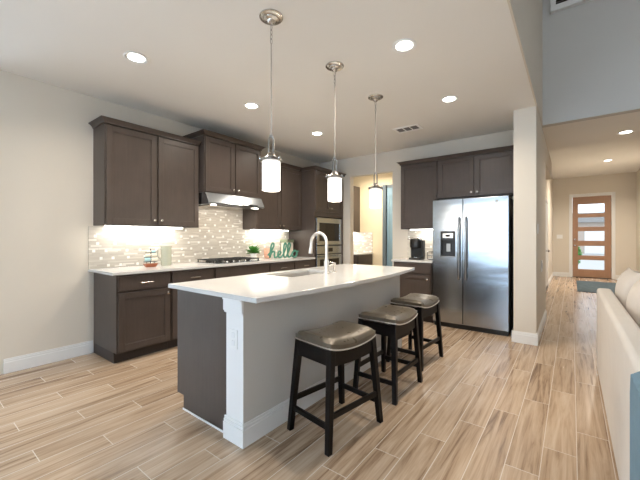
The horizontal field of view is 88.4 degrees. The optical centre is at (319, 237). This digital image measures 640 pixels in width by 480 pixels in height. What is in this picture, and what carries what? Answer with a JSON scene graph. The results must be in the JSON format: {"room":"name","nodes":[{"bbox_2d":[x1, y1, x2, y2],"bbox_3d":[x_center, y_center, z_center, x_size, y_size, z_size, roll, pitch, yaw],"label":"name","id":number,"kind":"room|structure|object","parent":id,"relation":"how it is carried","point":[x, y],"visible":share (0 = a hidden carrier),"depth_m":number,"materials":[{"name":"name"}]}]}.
{"room":"kitchen","nodes":[
{"label":"kitchen","id":0,"kind":"room"},
{"bbox_2d":[0,70,3,374],"bbox_3d":[-3.798,-0.145,3.634,2.150,2.790,0.120,0,0,37],"label":"wall","id":1,"kind":"structure","parent":0,"point":[1,71],"depth_m":3.02,"materials":[{"name":"paint"}]},
{"bbox_2d":[4,71,318,358],"bbox_3d":[-1.510,-0.145,4.952,0.120,2.790,4.755,0,0,37],"label":"wall","id":2,"kind":"structure","parent":0,"point":[49,285],"depth_m":3.29,"materials":[{"name":"paint"}]},
{"bbox_2d":[3,340,93,373],"bbox_3d":[-2.688,1.183,3.303,0.015,0.135,0.715,0,0,37],"label":"baseboard","id":3,"kind":"structure","parent":2,"relation":"attached to","point":[22,362],"depth_m":3.26,"materials":[{"name":"white paint"}]},
{"bbox_2d":[88,115,201,228],"bbox_3d":[-2.012,-0.679,3.886,0.377,1.122,1.132,0,0,37],"label":"upper cabinet","id":4,"kind":"object","parent":2,"relation":"attached to","point":[144,177],"visible":1,"depth_m":3.70,"materials":[{"name":"brown wood"}]},
{"bbox_2d":[104,226,182,228],"bbox_3d":[-2.064,-0.126,3.924,0.050,0.016,0.880,0,0,37],"label":"light","id":5,"kind":"object","parent":4,"relation":"attached to","point":[104,226],"depth_m":3.86,"materials":[{"name":"white"}]},
{"bbox_2d":[88,209,288,268],"bbox_3d":[-1.540,-0.038,4.807,0.009,0.743,3.160,0,0,37],"label":"backsplash","id":6,"kind":"structure","parent":2,"relation":"attached to","point":[219,234],"depth_m":4.45,"materials":[{"name":"tile"}]},
{"bbox_2d":[183,129,265,198],"bbox_3d":[-1.330,-0.978,4.687,0.487,0.775,1.060,0,0,37],"label":"upper cabinet","id":7,"kind":"object","parent":2,"relation":"attached to","point":[228,165],"visible":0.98,"depth_m":4.48,"materials":[{"name":"brown wood"}]},
{"bbox_2d":[199,192,263,209],"bbox_3d":[-1.315,-0.508,4.675,0.506,0.160,0.950,0,0,37],"label":"range hood","id":8,"kind":"object","parent":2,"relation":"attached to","point":[206,199],"visible":0.91,"depth_m":4.47,"materials":[{"name":"silver metal"}]},
{"bbox_2d":[243,162,301,230],"bbox_3d":[-0.755,-0.679,5.527,0.377,1.122,1.066,0,0,37],"label":"upper cabinet","id":9,"kind":"object","parent":2,"relation":"attached to","point":[282,211],"visible":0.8,"depth_m":5.47,"materials":[{"name":"brown wood"}]},
{"bbox_2d":[251,230,287,230],"bbox_3d":[-0.830,-0.126,5.536,0.050,0.016,0.820,0,0,37],"label":"light","id":10,"kind":"object","parent":9,"relation":"attached to","point":[251,230],"depth_m":5.48,"materials":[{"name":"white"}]},
{"bbox_2d":[0,0,535,162],"bbox_3d":[-1.898,-1.590,2.978,5.965,0.100,8.420,0,0,37],"label":"ceiling","id":11,"kind":"structure","parent":0,"point":[208,59],"depth_m":2.94,"materials":[{"name":"paint"}]},
{"bbox_2d":[123,51,148,63],"bbox_3d":[-1.567,-1.534,2.806,0.192,0.009,0.192,0,0,37],"label":"recessed light","id":12,"kind":"object","parent":11,"relation":"in","point":[135,57],"visible":1,"depth_m":2.80,"materials":[{"name":"white paint"}]},
{"bbox_2d":[243,102,259,108],"bbox_3d":[-0.796,-1.534,3.828,0.192,0.009,0.192,0,0,37],"label":"recessed light","id":13,"kind":"object","parent":11,"relation":"in","point":[249,105],"visible":1,"depth_m":3.81,"materials":[{"name":"white"}]},
{"bbox_2d":[259,9,282,191],"bbox_3d":[-0.338,-0.934,2.289,0.168,1.211,0.164,0,0,37],"label":"pendant light","id":14,"kind":"object","parent":11,"relation":"hanging from","point":[271,162],"visible":1,"depth_m":2.25,"materials":[{"name":"white glass"}]},
{"bbox_2d":[311,131,323,135],"bbox_3d":[-0.043,-1.534,4.845,0.192,0.009,0.192,0,0,37],"label":"recessed light","id":15,"kind":"object","parent":11,"relation":"in","point":[316,133],"visible":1,"depth_m":4.84,"materials":[{"name":"white"}]},
{"bbox_2d":[326,61,343,201],"bbox_3d":[0.134,-0.934,2.942,0.168,1.211,0.164,0,0,37],"label":"pendant light","id":16,"kind":"object","parent":11,"relation":"hanging from","point":[334,180],"visible":1,"depth_m":2.90,"materials":[{"name":"white glass"}]},
{"bbox_2d":[368,94,382,207],"bbox_3d":[0.608,-0.934,3.591,0.168,1.211,0.164,0,0,37],"label":"pendant light","id":17,"kind":"object","parent":11,"relation":"hanging from","point":[375,190],"visible":1,"depth_m":3.55,"materials":[{"name":"white glass"}]},
{"bbox_2d":[392,38,416,52],"bbox_3d":[0.675,-1.534,2.632,0.192,0.009,0.192,0,0,37],"label":"recessed light","id":18,"kind":"object","parent":11,"relation":"in","point":[405,45],"visible":1,"depth_m":2.63,"materials":[{"name":"white"}]},
{"bbox_2d":[392,124,422,133],"bbox_3d":[1.236,-1.535,4.627,0.361,0.010,0.230,0,0,37],"label":"ceiling vent","id":19,"kind":"object","parent":11,"relation":"in","point":[413,127],"visible":1,"depth_m":4.61,"materials":[{"name":"white metal"}]},
{"bbox_2d":[440,95,458,102],"bbox_3d":[1.432,-1.534,3.646,0.192,0.009,0.192,0,0,37],"label":"recessed light","id":20,"kind":"object","parent":11,"relation":"in","point":[452,98],"visible":1,"depth_m":3.64,"materials":[{"name":"white"}]},
{"bbox_2d":[0,276,618,479],"bbox_3d":[2.759,1.300,4.342,12.100,0.100,16.650,0,0,37],"label":"floor","id":21,"kind":"structure","parent":0,"point":[493,407],"depth_m":2.24,"materials":[{"name":"beige tile"}]},
{"bbox_2d":[94,271,169,363],"bbox_3d":[-2.050,0.808,3.615,0.648,0.884,0.547,0,0,37],"label":"base cabinet","id":22,"kind":"object","parent":21,"relation":"on","point":[132,311],"visible":0.94,"depth_m":3.41,"materials":[{"name":"brown wood"}]},
{"bbox_2d":[88,257,314,275],"bbox_3d":[-1.290,0.349,4.617,0.634,0.030,3.162,0,0,37],"label":"countertop","id":23,"kind":"structure","parent":22,"relation":"on","point":[113,271],"depth_m":3.86,"materials":[{"name":"white stone"}]},
{"bbox_2d":[143,249,157,266],"bbox_3d":[-1.960,0.229,3.806,0.058,0.210,0.156,0,0,37],"label":"ornament","id":24,"kind":"object","parent":23,"relation":"on","point":[148,253],"visible":0.98,"depth_m":3.79,"materials":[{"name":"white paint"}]},
{"bbox_2d":[157,246,171,265],"bbox_3d":[-1.892,0.216,4.008,0.160,0.235,0.127,0,0,-20],"label":"glass pitcher","id":25,"kind":"object","parent":23,"relation":"on","point":[166,251],"visible":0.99,"depth_m":3.96,"materials":[{"name":"white"}]},
{"bbox_2d":[196,257,260,263],"bbox_3d":[-1.279,0.309,4.645,0.480,0.050,0.760,0,0,37],"label":"gas cooktop","id":26,"kind":"object","parent":23,"relation":"in","point":[227,259],"visible":1,"depth_m":4.50,"materials":[{"name":"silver metal"}]},
{"bbox_2d":[245,245,260,257],"bbox_3d":[-1.049,0.216,5.212,0.231,0.235,0.297,0,0,37],"label":"potted plant","id":27,"kind":"object","parent":23,"relation":"on","point":[253,250],"visible":0.96,"depth_m":5.17,"materials":[{"name":"green plant"}]},
{"bbox_2d":[264,248,269,257],"bbox_3d":[-0.862,0.252,5.440,0.128,0.165,0.146,0,0,-18],"label":"mug","id":28,"kind":"object","parent":23,"relation":"on","point":[266,250],"visible":0.65,"depth_m":5.39,"materials":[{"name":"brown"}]},
{"bbox_2d":[268,242,298,257],"bbox_3d":[-0.602,0.201,5.408,0.569,0.265,0.030,0,0,-33],"label":"sign","id":29,"kind":"object","parent":23,"relation":"on","point":[285,245],"visible":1,"depth_m":5.40,"materials":[{"name":"teal paint"}]},
{"bbox_2d":[280,239,293,256],"bbox_3d":[-0.587,0.179,5.878,0.180,0.309,0.180,0,0,37],"label":"canister","id":30,"kind":"object","parent":23,"relation":"on","point":[282,241],"visible":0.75,"depth_m":5.83,"materials":[{"name":"beige ceramic"}]},
{"bbox_2d":[167,267,213,348],"bbox_3d":[-1.713,0.808,4.055,0.648,0.884,0.555,0,0,37],"label":"base cabinet","id":31,"kind":"object","parent":21,"relation":"on","point":[178,276],"visible":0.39,"depth_m":3.72,"materials":[{"name":"brown wood"}]},
{"bbox_2d":[214,263,268,278],"bbox_3d":[-1.260,0.808,4.651,0.642,0.884,0.937,0,0,37],"label":"base cabinet","id":32,"kind":"object","parent":21,"relation":"on","point":[228,271],"visible":0.04,"depth_m":4.42,"materials":[{"name":"brown wood"}]},
{"bbox_2d":[269,261,293,271],"bbox_3d":[-0.804,0.808,5.241,0.648,0.884,0.547,0,0,37],"label":"base cabinet","id":33,"kind":"object","parent":21,"relation":"on","point":[288,265],"visible":0.14,"depth_m":5.04,"materials":[{"name":"brown wood"}]},
{"bbox_2d":[178,275,401,448],"bbox_3d":[-0.080,0.808,3.096,0.805,0.884,2.297,0,0,37],"label":"kitchen island","id":34,"kind":"object","parent":21,"relation":"on","point":[243,393],"visible":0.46,"depth_m":2.22,"materials":[{"name":"paint"}]},
{"bbox_2d":[229,329,237,348],"bbox_3d":[-0.532,0.620,2.019,0.074,0.116,0.008,0,0,37],"label":"electrical outlet","id":35,"kind":"object","parent":34,"relation":"attached to","point":[233,334],"visible":1,"depth_m":2.01,"materials":[{"name":"white plastic"}]},
{"bbox_2d":[168,264,414,302],"bbox_3d":[0.019,0.349,3.040,1.023,0.030,2.380,0,0,37],"label":"island countertop","id":36,"kind":"structure","parent":34,"relation":"on","point":[270,286],"depth_m":2.47,"materials":[{"name":"white stone"}]},
{"bbox_2d":[280,272,318,276],"bbox_3d":[-0.180,0.468,3.174,0.367,0.205,0.672,0,0,37],"label":"undermount sink","id":37,"kind":"object","parent":36,"relation":"in","point":[303,273],"visible":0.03,"depth_m":3.43,"materials":[{"name":"silver metal"}]},
{"bbox_2d":[308,232,332,273],"bbox_3d":[0.008,0.137,3.172,0.245,0.396,0.126,0,0,37],"label":"kitchen faucet","id":38,"kind":"object","parent":36,"relation":"on","point":[326,261],"visible":1,"depth_m":3.08,"materials":[{"name":"silver metal"}]},
{"bbox_2d":[323,259,329,273],"bbox_3d":[0.061,0.265,3.090,0.060,0.140,0.060,0,0,37],"label":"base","id":39,"kind":"object","parent":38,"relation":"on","point":[326,262],"depth_m":3.07,"materials":[{"name":"metal"}]},
{"bbox_2d":[329,262,335,271],"bbox_3d":[0.117,0.284,3.236,0.100,0.100,0.040,0,0,37],"label":"soap dispenser","id":40,"kind":"object","parent":36,"relation":"on","point":[334,263],"visible":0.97,"depth_m":3.21,"materials":[{"name":"silver metal"}]},
{"bbox_2d":[294,259,313,268],"bbox_3d":[-0.480,0.808,5.664,0.648,0.884,0.514,0,0,37],"label":"base cabinet","id":41,"kind":"object","parent":21,"relation":"on","point":[300,264],"visible":0.13,"depth_m":5.46,"materials":[{"name":"brown wood"}]},
{"bbox_2d":[289,165,345,266],"bbox_3d":[-0.046,0.005,6.210,0.672,2.490,0.972,0,0,37],"label":"tall cabinet","id":42,"kind":"object","parent":21,"relation":"on","point":[315,203],"visible":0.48,"depth_m":5.84,"materials":[{"name":"brown wood"}]},
{"bbox_2d":[315,217,340,244],"bbox_3d":[-0.030,-0.117,6.189,0.525,0.485,0.766,0,0,37],"label":"microwave","id":43,"kind":"object","parent":42,"relation":"in","point":[331,228],"visible":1,"depth_m":6.01,"materials":[{"name":"silver metal"}]},
{"bbox_2d":[315,245,342,266],"bbox_3d":[-0.006,0.463,6.171,0.586,0.635,0.766,0,0,37],"label":"wall oven","id":44,"kind":"object","parent":42,"relation":"in","point":[334,251],"visible":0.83,"depth_m":6.02,"materials":[{"name":"silver metal"}]},
{"bbox_2d":[287,320,382,456],"bbox_3d":[0.107,0.926,2.195,0.530,0.647,0.386,0,0,-44],"label":"bar stool","id":45,"kind":"object","parent":21,"relation":"on","point":[339,343],"visible":1,"depth_m":2.11,"materials":[{"name":"black wood"}]},
{"bbox_2d":[353,254,371,264],"bbox_3d":[0.408,0.808,7.695,1.470,0.884,0.683,0,0,37],"label":"base cabinet","id":46,"kind":"object","parent":21,"relation":"on","point":[357,259],"visible":0.02,"depth_m":7.20,"materials":[{"name":"brown wood"}]},
{"bbox_2d":[353,252,372,254],"bbox_3d":[0.424,0.349,7.699,1.490,0.030,0.659,0,0,37],"label":"countertop","id":47,"kind":"structure","parent":46,"relation":"on","point":[354,253],"depth_m":7.22,"materials":[{"name":"white stone"}]},
{"bbox_2d":[353,304,422,405],"bbox_3d":[0.579,0.926,2.775,0.386,0.647,0.530,0,0,38],"label":"bar stool","id":48,"kind":"object","parent":21,"relation":"on","point":[393,321],"visible":0.98,"depth_m":2.67,"materials":[{"name":"black wood"}]},
{"bbox_2d":[386,293,442,370],"bbox_3d":[0.983,0.926,3.397,0.386,0.647,0.530,0,0,41],"label":"bar stool","id":49,"kind":"object","parent":21,"relation":"on","point":[426,305],"visible":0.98,"depth_m":3.31,"materials":[{"name":"black wood"}]},
{"bbox_2d":[394,261,434,322],"bbox_3d":[1.556,0.808,5.192,0.595,0.884,0.642,0,0,37],"label":"base cabinet","id":50,"kind":"object","parent":21,"relation":"on","point":[419,280],"visible":0.37,"depth_m":4.91,"materials":[{"name":"brown wood"}]},
{"bbox_2d":[391,258,432,262],"bbox_3d":[1.558,0.349,5.196,0.635,0.030,0.634,0,0,37],"label":"countertop","id":51,"kind":"structure","parent":50,"relation":"on","point":[425,260],"depth_m":4.99,"materials":[{"name":"white stone"}]},
{"bbox_2d":[408,237,424,259],"bbox_3d":[1.486,0.159,5.160,0.245,0.350,0.260,0,0,37],"label":"coffee maker","id":52,"kind":"object","parent":51,"relation":"on","point":[416,247],"visible":0.99,"depth_m":5.11,"materials":[{"name":"black plastic"}]},
{"bbox_2d":[433,195,513,335],"bbox_3d":[2.173,0.350,4.659,0.951,1.800,0.730,0,0,37],"label":"refrigerator","id":53,"kind":"object","parent":21,"relation":"on","point":[473,238],"visible":0.97,"depth_m":4.38,"materials":[{"name":"silver metal"}]},
{"bbox_2d":[576,280,615,293],"bbox_3d":[7.214,1.242,8.267,1.200,0.013,2.400,0,0,37],"label":"entry rug","id":54,"kind":"object","parent":21,"relation":"on","point":[582,286],"visible":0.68,"depth_m":8.38,"materials":[{"name":"grey fabric"}]},
{"bbox_2d":[597,288,639,479],"bbox_3d":[2.069,0.859,1.628,0.935,0.783,3.000,0,0,37],"label":"sofa","id":55,"kind":"object","parent":21,"relation":"on","point":[618,334],"visible":0.95,"depth_m":1.76,"materials":[{"name":"beige fabric"}]},
{"bbox_2d":[615,267,639,308],"bbox_3d":[2.702,0.555,2.792,0.293,0.567,0.661,0,0,38],"label":"pillow","id":56,"kind":"object","parent":55,"relation":"on","point":[629,277],"visible":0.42,"depth_m":2.71,"materials":[{"name":"beige fabric"}]},
{"bbox_2d":[626,279,639,327],"bbox_3d":[2.295,0.560,2.254,0.282,0.581,0.686,0,0,39],"label":"pillow","id":57,"kind":"object","parent":55,"relation":"on","point":[633,298],"visible":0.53,"depth_m":2.22,"materials":[{"name":"beige fabric"}]},
{"bbox_2d":[630,371,639,479],"bbox_3d":[1.061,0.801,1.026,0.113,0.697,0.280,0,0,37],"label":"throw blanket","id":58,"kind":"object","parent":55,"relation":"on","point":[635,377],"visible":1,"depth_m":1.08,"materials":[{"name":"blue fabric"}]},
{"bbox_2d":[353,173,391,265],"bbox_3d":[1.213,-0.145,7.586,3.100,2.790,0.120,0,0,37],"label":"wall","id":59,"kind":"structure","parent":0,"point":[370,218],"depth_m":7.52,"materials":[{"name":"beige paint"}]},
{"bbox_2d":[353,186,359,231],"bbox_3d":[0.367,-0.662,7.913,1.140,1.055,0.387,0,0,37],"label":"wall cabinet","id":60,"kind":"object","parent":59,"relation":"attached to","point":[356,190],"visible":0.02,"depth_m":7.59,"materials":[{"name":"brown wood"}]},
{"bbox_2d":[353,232,371,252],"bbox_3d":[0.614,0.100,7.963,1.470,0.467,0.008,0,0,37],"label":"backsplash","id":61,"kind":"structure","parent":59,"relation":"attached to","point":[362,241],"depth_m":7.67,"materials":[{"name":"tile"}]},
{"bbox_2d":[382,184,391,265],"bbox_3d":[1.715,0.040,7.075,0.780,2.420,0.079,0,0,37],"label":"door","id":62,"kind":"structure","parent":59,"relation":"in","point":[387,189],"depth_m":7.25,"materials":[{"name":"grey"}]},
{"bbox_2d":[319,0,639,265],"bbox_3d":[3.811,-1.500,3.965,9.770,5.500,0.150,0,0,37],"label":"wall","id":63,"kind":"structure","parent":0,"point":[591,49],"depth_m":4.31,"materials":[{"name":"paint"}]},
{"bbox_2d":[396,157,437,229],"bbox_3d":[1.613,-0.678,5.315,0.648,1.104,0.377,0,0,37],"label":"upper cabinet","id":64,"kind":"object","parent":63,"relation":"attached to","point":[419,177],"visible":0.72,"depth_m":5.20,"materials":[{"name":"brown wood"}]},
{"bbox_2d":[408,230,432,257],"bbox_3d":[1.754,0.098,5.440,0.630,0.471,0.009,0,0,37],"label":"backsplash","id":65,"kind":"structure","parent":63,"relation":"attached to","point":[427,235],"depth_m":5.43,"materials":[{"name":"tile"}]},
{"bbox_2d":[437,145,513,199],"bbox_3d":[2.286,-0.912,4.800,1.038,0.635,0.377,0,0,37],"label":"upper cabinet","id":66,"kind":"object","parent":63,"relation":"attached to","point":[486,172],"visible":0.94,"depth_m":4.67,"materials":[{"name":"brown wood"}]},
{"bbox_2d":[550,0,591,13],"bbox_3d":[3.580,-3.353,4.041,1.230,0.675,0.069,0,0,37],"label":"air vent","id":67,"kind":"object","parent":63,"relation":"in","point":[555,5],"visible":1,"depth_m":4.32,"materials":[{"name":"white metal"}]},
{"bbox_2d":[507,0,552,333],"bbox_3d":[2.758,-1.500,4.374,0.300,5.500,16.300,0,0,37],"label":"wall","id":68,"kind":"structure","parent":0,"point":[529,138],"depth_m":3.91,"materials":[{"name":"paint"}]},
{"bbox_2d":[512,330,537,345],"bbox_3d":[2.420,1.183,3.892,0.266,0.135,0.018,0,0,37],"label":"baseboard","id":69,"kind":"structure","parent":68,"relation":"attached to","point":[517,336],"depth_m":3.88,"materials":[{"name":"white paint"}]},
{"bbox_2d":[536,309,546,342],"bbox_3d":[3.034,1.183,4.491,0.015,0.135,1.680,0,0,37],"label":"baseboard","id":70,"kind":"structure","parent":68,"relation":"attached to","point":[541,326],"depth_m":4.40,"materials":[{"name":"white paint"}]},
{"bbox_2d":[546,202,549,288],"bbox_3d":[5.491,0.193,7.912,0.094,2.095,0.890,0,0,37],"label":"door","id":71,"kind":"structure","parent":68,"relation":"in","point":[547,250],"depth_m":7.88,"materials":[{"name":"white paint"}]},
{"bbox_2d":[546,273,552,289],"bbox_3d":[5.583,1.183,8.099,0.015,0.135,6.910,0,0,37],"label":"baseboard","id":72,"kind":"structure","parent":68,"relation":"attached to","point":[551,276],"depth_m":9.23,"materials":[{"name":"white paint"}]},
{"bbox_2d":[542,111,639,149],"bbox_3d":[4.229,-1.790,4.658,1.950,0.500,1.460,0,0,37],"label":"ceiling","id":73,"kind":"structure","parent":0,"point":[605,129],"depth_m":4.76,"materials":[{"name":"paint"}]},
{"bbox_2d":[617,130,634,134],"bbox_3d":[4.445,-1.534,4.783,0.192,0.009,0.192,0,0,37],"label":"recessed light","id":74,"kind":"object","parent":73,"relation":"in","point":[626,131],"visible":1,"depth_m":4.79,"materials":[{"name":"white"}]},
{"bbox_2d":[548,138,639,178],"bbox_3d":[6.521,-1.995,7.790,2.120,0.110,6.300,0,0,37],"label":"ceiling","id":75,"kind":"structure","parent":0,"point":[584,160],"depth_m":8.13,"materials":[{"name":"paint"}]},
{"bbox_2d":[553,172,635,278],"bbox_3d":[8.530,-0.400,10.314,2.240,3.300,0.150,0,0,37],"label":"wall","id":76,"kind":"structure","parent":0,"point":[623,185],"depth_m":10.02,"materials":[{"name":"paint"}]},
{"bbox_2d":[553,272,568,276],"bbox_3d":[7.857,1.183,10.723,0.405,0.135,0.020,0,0,37],"label":"baseboard","id":77,"kind":"structure","parent":76,"relation":"attached to","point":[564,274],"depth_m":10.71,"materials":[{"name":"white paint"}]},
{"bbox_2d":[572,195,611,278],"bbox_3d":[8.500,-0.025,10.303,0.947,2.550,0.185,0,0,37],"label":"door","id":78,"kind":"structure","parent":76,"relation":"in","point":[592,223],"depth_m":10.29,"materials":[{"name":"brown wood"}]},
{"bbox_2d":[569,192,614,278],"bbox_3d":[8.464,-0.072,10.257,1.115,2.645,0.022,0,0,37],"label":"trim","id":79,"kind":"structure","parent":76,"relation":"attached to","point":[603,193],"depth_m":10.20,"materials":[{"name":"white paint"}]},
{"bbox_2d":[636,169,639,271],"bbox_3d":[6.966,-0.400,6.530,0.120,3.300,7.760,0,0,37],"label":"wall","id":80,"kind":"structure","parent":0,"point":[638,171],"depth_m":9.35,"materials":[{"name":"paint"}]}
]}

